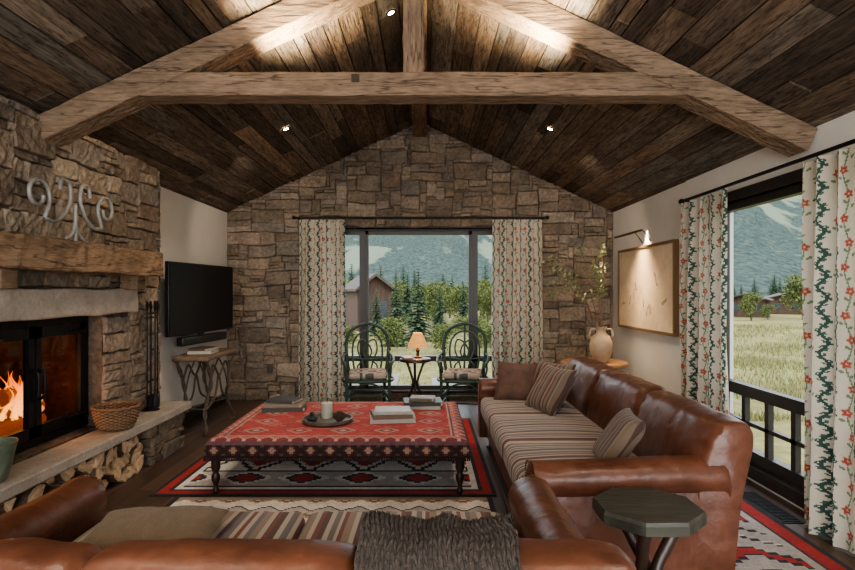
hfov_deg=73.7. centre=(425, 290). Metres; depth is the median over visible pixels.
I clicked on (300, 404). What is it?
book
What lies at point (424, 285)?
leafy tree
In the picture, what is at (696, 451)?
sofa
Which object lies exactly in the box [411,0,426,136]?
ridge beam
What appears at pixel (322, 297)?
curtain
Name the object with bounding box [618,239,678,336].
framed artwork
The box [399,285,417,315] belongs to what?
leafy tree
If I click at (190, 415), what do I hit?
baseboard
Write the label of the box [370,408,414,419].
book
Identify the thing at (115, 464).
log
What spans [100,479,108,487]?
log
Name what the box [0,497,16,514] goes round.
log
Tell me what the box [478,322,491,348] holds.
leafy tree
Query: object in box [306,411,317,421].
pot
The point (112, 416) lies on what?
wicker basket
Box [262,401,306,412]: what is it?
book
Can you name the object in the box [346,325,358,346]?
leafy tree
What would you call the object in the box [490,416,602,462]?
seat cushion
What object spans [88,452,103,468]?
log
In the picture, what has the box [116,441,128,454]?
log
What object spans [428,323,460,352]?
leafy tree
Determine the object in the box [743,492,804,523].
floor vent
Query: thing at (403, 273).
conifer tree
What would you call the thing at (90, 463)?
log
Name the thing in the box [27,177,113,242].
scroll ornament
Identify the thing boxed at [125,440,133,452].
log
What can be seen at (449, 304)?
leafy tree
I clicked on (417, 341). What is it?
table lamp
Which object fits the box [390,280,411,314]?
leafy tree
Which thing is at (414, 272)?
conifer tree
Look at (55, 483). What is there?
log
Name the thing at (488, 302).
leafy tree
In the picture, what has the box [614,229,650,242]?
picture light
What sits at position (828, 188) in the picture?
curtain
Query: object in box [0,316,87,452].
doors
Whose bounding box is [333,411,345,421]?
pine cone
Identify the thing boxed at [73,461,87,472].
log
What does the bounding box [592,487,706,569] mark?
side table
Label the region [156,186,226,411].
wall
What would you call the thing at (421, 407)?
book
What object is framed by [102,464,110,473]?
log
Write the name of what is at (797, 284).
leafy tree
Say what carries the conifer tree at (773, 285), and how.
on the meadow
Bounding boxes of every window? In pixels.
[345,228,491,392]
[726,168,804,508]
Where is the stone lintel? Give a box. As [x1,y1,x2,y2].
[0,288,137,321]
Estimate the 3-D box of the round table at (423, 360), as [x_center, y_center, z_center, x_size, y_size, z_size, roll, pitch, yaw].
[-0.130,1.124,6.840,0.380,0.638,0.380,0,0,0]
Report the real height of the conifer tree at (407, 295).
3.211 m
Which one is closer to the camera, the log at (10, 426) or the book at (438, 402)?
the log at (10, 426)
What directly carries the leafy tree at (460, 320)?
on the meadow
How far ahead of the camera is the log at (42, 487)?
3.41 m
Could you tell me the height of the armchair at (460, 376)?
1.063 m
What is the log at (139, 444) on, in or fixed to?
on the log at (138, 463)
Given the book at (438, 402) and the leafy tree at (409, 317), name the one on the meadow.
the leafy tree at (409, 317)
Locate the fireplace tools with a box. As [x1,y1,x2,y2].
[142,300,159,411]
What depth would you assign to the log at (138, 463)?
4.52 m
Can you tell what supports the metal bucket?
on the hearth
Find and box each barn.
[345,273,395,330]
[733,293,773,316]
[764,293,801,313]
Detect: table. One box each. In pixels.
[172,348,237,436]
[203,402,469,494]
[399,356,430,396]
[561,357,628,368]
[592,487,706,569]
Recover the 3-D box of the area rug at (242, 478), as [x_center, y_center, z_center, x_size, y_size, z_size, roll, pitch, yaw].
[-0.725,1.445,5.235,2.450,0.010,2.430,0,0,0]
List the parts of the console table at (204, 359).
leg, leg, leg, leg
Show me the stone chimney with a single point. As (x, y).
(116, 341)
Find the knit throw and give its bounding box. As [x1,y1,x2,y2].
[354,510,521,569]
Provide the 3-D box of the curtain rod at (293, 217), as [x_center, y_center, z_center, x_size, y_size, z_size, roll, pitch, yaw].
[-0.070,-0.955,7.487,3.350,0.050,0.185,0,0,0]
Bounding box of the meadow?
[348,300,804,471]
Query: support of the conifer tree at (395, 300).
on the meadow
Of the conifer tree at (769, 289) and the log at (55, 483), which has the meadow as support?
the conifer tree at (769, 289)
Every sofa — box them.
[0,474,636,569]
[477,356,752,569]
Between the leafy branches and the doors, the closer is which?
the doors
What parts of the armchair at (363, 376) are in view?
armrest, leg, leg, seat frame, backrest, leg, leg, armrest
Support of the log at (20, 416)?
on the grate
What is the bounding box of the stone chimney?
[0,95,160,464]
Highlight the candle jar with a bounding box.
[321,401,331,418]
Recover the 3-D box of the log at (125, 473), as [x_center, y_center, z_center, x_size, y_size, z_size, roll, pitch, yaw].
[-2.495,1.408,4.335,0.420,0.094,0.158,0,0,0]
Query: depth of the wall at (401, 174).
7.58 m
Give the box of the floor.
[105,374,854,569]
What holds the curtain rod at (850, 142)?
attached to the wall at (654, 358)
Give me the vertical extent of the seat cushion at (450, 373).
0.105 m
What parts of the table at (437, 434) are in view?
leg, leg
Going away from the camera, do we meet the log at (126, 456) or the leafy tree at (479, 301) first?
the log at (126, 456)
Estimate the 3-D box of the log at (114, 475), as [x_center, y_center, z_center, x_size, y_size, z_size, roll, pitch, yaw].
[-2.500,1.375,4.245,0.420,0.095,0.107,0,0,2]
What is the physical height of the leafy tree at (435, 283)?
2.685 m
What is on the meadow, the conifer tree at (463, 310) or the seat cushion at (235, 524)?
the conifer tree at (463, 310)
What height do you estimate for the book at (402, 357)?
0.020 m
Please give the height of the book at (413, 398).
0.028 m
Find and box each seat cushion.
[72,511,304,541]
[298,511,500,545]
[348,368,387,379]
[443,368,481,379]
[481,397,584,430]
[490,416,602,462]
[505,443,636,482]
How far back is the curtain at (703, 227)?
4.77 m
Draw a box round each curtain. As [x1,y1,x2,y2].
[299,219,345,401]
[492,219,542,377]
[679,188,729,414]
[802,146,854,553]
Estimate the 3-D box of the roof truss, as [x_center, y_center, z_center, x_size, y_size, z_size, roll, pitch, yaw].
[-0.005,-1.558,3.720,4.996,1.328,0.208,0,0,0]
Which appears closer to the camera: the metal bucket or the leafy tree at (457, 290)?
the metal bucket
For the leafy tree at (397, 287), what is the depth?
37.73 m
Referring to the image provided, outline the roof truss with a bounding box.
[37,0,817,156]
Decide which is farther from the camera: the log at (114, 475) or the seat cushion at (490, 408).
the seat cushion at (490, 408)
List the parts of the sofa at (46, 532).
armrest, nailhead trim, backrest, armrest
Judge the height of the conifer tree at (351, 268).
4.698 m
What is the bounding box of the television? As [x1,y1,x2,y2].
[165,261,232,346]
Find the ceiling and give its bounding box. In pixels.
[0,0,854,211]
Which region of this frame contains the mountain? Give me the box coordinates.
[345,195,801,296]
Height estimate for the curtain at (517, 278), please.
2.368 m
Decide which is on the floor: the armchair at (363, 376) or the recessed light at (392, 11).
the armchair at (363, 376)
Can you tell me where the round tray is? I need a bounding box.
[302,412,352,426]
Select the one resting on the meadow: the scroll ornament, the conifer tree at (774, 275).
the conifer tree at (774, 275)
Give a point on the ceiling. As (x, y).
(796, 58)
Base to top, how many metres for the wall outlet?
0.115 m
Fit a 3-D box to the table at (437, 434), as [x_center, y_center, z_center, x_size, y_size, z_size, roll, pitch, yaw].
[-0.625,1.238,4.690,1.866,0.400,1.436,0,0,0]
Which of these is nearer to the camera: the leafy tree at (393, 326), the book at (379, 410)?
the book at (379, 410)
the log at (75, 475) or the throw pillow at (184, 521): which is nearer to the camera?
the throw pillow at (184, 521)
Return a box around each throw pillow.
[81,505,229,549]
[494,361,537,399]
[525,364,578,415]
[532,360,576,406]
[593,407,645,457]
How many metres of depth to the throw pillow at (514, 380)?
4.96 m
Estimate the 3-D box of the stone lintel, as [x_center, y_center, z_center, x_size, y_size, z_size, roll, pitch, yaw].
[-2.441,0.080,3.830,0.151,0.203,1.760,0,0,0]
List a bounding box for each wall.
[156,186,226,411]
[226,125,613,399]
[613,111,854,510]
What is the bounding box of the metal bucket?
[0,437,18,481]
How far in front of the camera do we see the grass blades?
14.97 m
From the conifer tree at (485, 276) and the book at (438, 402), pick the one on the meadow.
the conifer tree at (485, 276)
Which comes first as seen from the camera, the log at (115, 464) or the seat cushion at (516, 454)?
the seat cushion at (516, 454)
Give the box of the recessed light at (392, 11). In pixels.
[386,9,395,16]
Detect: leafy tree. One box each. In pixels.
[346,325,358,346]
[372,316,405,349]
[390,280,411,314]
[392,287,406,314]
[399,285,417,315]
[403,314,422,333]
[416,283,428,314]
[420,284,451,324]
[422,280,453,316]
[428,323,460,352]
[444,288,457,317]
[446,285,467,316]
[450,318,463,331]
[462,314,486,340]
[466,279,485,318]
[466,319,489,347]
[478,279,491,318]
[478,288,491,323]
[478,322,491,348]
[738,291,764,320]
[758,304,777,319]
[779,274,802,319]
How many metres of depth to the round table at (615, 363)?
6.42 m
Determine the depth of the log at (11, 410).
3.86 m
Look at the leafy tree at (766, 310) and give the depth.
38.86 m
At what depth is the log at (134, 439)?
4.50 m
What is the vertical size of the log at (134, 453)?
0.107 m
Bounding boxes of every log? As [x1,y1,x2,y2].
[0,381,22,406]
[0,398,44,419]
[0,413,46,435]
[0,415,22,423]
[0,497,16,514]
[12,484,40,507]
[39,484,44,496]
[40,477,54,484]
[43,486,59,494]
[45,479,69,485]
[54,467,75,480]
[70,474,88,479]
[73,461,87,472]
[75,460,94,473]
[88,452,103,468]
[89,468,102,479]
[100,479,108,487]
[101,469,121,481]
[102,447,112,465]
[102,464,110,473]
[109,457,125,469]
[113,446,116,458]
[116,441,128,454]
[117,453,129,464]
[119,470,129,481]
[121,465,135,477]
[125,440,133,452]
[126,455,143,473]
[128,447,141,463]
[129,435,138,446]
[134,442,142,454]
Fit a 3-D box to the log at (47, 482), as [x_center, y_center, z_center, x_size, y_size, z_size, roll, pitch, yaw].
[-2.535,1.148,3.528,0.420,0.096,0.084,0,0,0]
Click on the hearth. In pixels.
(159, 432)
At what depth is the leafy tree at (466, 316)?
21.24 m
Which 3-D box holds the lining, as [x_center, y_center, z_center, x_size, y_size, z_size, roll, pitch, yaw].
[-2.872,0.602,3.755,0.493,0.854,1.206,0,0,0]
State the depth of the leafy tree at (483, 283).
36.69 m
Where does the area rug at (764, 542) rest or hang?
on the floor
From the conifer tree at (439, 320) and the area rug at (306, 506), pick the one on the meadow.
the conifer tree at (439, 320)
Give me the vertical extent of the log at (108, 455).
0.116 m
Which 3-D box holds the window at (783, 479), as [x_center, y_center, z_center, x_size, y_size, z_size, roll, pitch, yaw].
[2.544,0.310,3.850,0.132,2.240,2.320,0,0,0]
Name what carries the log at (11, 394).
on the log at (11, 410)
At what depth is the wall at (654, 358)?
5.83 m
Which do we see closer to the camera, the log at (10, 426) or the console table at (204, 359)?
the log at (10, 426)
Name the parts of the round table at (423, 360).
leg, leg, leg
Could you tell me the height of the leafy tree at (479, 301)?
2.862 m
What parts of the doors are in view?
door, door handle, door handle, door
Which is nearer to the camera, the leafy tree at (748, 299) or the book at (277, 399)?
the book at (277, 399)
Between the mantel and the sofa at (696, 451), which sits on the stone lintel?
the mantel
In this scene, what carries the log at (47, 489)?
on the log
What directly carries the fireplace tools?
on the hearth
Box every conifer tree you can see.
[347,264,355,282]
[369,290,383,335]
[382,277,409,346]
[399,265,408,301]
[399,272,414,322]
[405,269,433,341]
[410,271,417,304]
[431,287,448,331]
[456,282,467,327]
[479,263,491,308]
[752,278,756,293]
[767,275,778,294]
[767,282,772,295]
[768,278,777,294]
[777,277,783,292]
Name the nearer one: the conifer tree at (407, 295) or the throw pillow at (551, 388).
the throw pillow at (551, 388)
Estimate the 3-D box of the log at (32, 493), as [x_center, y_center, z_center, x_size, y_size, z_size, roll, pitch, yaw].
[-2.480,1.183,3.299,0.420,0.096,0.126,0,0,0]
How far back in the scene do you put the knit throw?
1.42 m
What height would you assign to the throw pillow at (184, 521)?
0.129 m
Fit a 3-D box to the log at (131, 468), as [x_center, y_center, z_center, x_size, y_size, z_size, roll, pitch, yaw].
[-2.490,1.397,4.434,0.420,0.087,0.087,0,0,1]
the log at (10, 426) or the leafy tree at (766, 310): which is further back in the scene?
the leafy tree at (766, 310)
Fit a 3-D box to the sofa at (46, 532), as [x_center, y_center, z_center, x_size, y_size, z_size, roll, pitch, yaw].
[-0.520,1.050,1.957,2.160,0.776,1.137,0,0,0]
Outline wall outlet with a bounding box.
[267,364,272,372]
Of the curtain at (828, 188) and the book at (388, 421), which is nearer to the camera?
the curtain at (828, 188)
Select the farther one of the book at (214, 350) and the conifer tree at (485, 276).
the conifer tree at (485, 276)
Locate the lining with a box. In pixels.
[0,322,78,420]
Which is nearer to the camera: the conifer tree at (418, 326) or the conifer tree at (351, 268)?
the conifer tree at (418, 326)
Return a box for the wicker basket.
[90,400,141,431]
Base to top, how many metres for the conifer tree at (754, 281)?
4.288 m
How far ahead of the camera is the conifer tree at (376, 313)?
24.48 m
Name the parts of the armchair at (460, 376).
armrest, leg, leg, seat frame, backrest, armrest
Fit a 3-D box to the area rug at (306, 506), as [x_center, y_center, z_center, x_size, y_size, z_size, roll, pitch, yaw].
[-0.645,1.445,3.165,2.210,0.010,1.630,0,0,0]
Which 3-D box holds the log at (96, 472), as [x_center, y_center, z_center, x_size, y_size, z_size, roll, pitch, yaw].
[-2.472,1.283,3.953,0.420,0.129,0.092,0,0,1]
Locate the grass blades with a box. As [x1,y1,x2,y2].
[351,323,804,421]
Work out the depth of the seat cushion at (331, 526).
2.36 m
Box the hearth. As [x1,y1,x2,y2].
[0,401,191,502]
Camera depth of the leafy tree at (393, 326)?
18.24 m
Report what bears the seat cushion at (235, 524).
on the sofa at (46, 532)
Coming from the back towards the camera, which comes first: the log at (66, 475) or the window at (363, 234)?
the window at (363, 234)
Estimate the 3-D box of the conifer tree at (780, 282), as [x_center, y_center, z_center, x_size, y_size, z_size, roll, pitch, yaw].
[41.221,0.292,66.415,1.886,3.772,1.967,0,0,4]
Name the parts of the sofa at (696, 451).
armrest, seat, nailhead trim, armrest, backrest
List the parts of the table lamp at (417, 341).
lamp shade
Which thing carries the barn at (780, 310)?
on the meadow
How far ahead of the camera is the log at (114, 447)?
4.21 m
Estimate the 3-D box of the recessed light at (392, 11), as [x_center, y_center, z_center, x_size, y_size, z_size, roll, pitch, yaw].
[-0.271,-2.147,4.400,0.077,0.043,0.084,0,0,7]
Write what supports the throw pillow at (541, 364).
on the sofa at (696, 451)
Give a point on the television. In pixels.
(198, 297)
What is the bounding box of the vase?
[589,326,612,362]
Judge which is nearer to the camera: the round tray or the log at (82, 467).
the log at (82, 467)
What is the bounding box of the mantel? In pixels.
[0,231,162,289]
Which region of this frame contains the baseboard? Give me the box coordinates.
[182,393,225,424]
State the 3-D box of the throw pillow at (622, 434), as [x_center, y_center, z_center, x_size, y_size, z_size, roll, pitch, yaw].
[1.070,0.830,3.180,0.240,0.295,0.401,0,0,8]
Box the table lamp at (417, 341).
[408,332,427,357]
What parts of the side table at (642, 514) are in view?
leg, leg, leg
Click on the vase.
(600, 345)
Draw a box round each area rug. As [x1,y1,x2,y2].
[150,418,496,496]
[164,497,495,523]
[486,446,852,569]
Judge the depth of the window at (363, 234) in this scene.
7.71 m
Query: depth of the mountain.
236.58 m
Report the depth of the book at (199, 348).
5.91 m
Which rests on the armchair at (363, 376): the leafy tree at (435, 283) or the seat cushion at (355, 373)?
the seat cushion at (355, 373)
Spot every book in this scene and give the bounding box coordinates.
[187,349,217,353]
[188,346,218,350]
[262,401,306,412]
[263,399,305,407]
[266,396,303,403]
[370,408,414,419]
[370,413,415,423]
[374,406,409,414]
[401,356,413,359]
[403,397,442,406]
[409,395,435,401]
[410,406,440,409]
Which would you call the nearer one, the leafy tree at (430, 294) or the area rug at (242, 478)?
the area rug at (242, 478)
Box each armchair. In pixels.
[341,322,394,401]
[436,322,489,404]
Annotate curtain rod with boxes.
[292,216,548,219]
[678,139,854,203]
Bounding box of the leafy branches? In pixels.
[539,243,608,326]
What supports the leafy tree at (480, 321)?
on the meadow
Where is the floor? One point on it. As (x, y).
(136, 491)

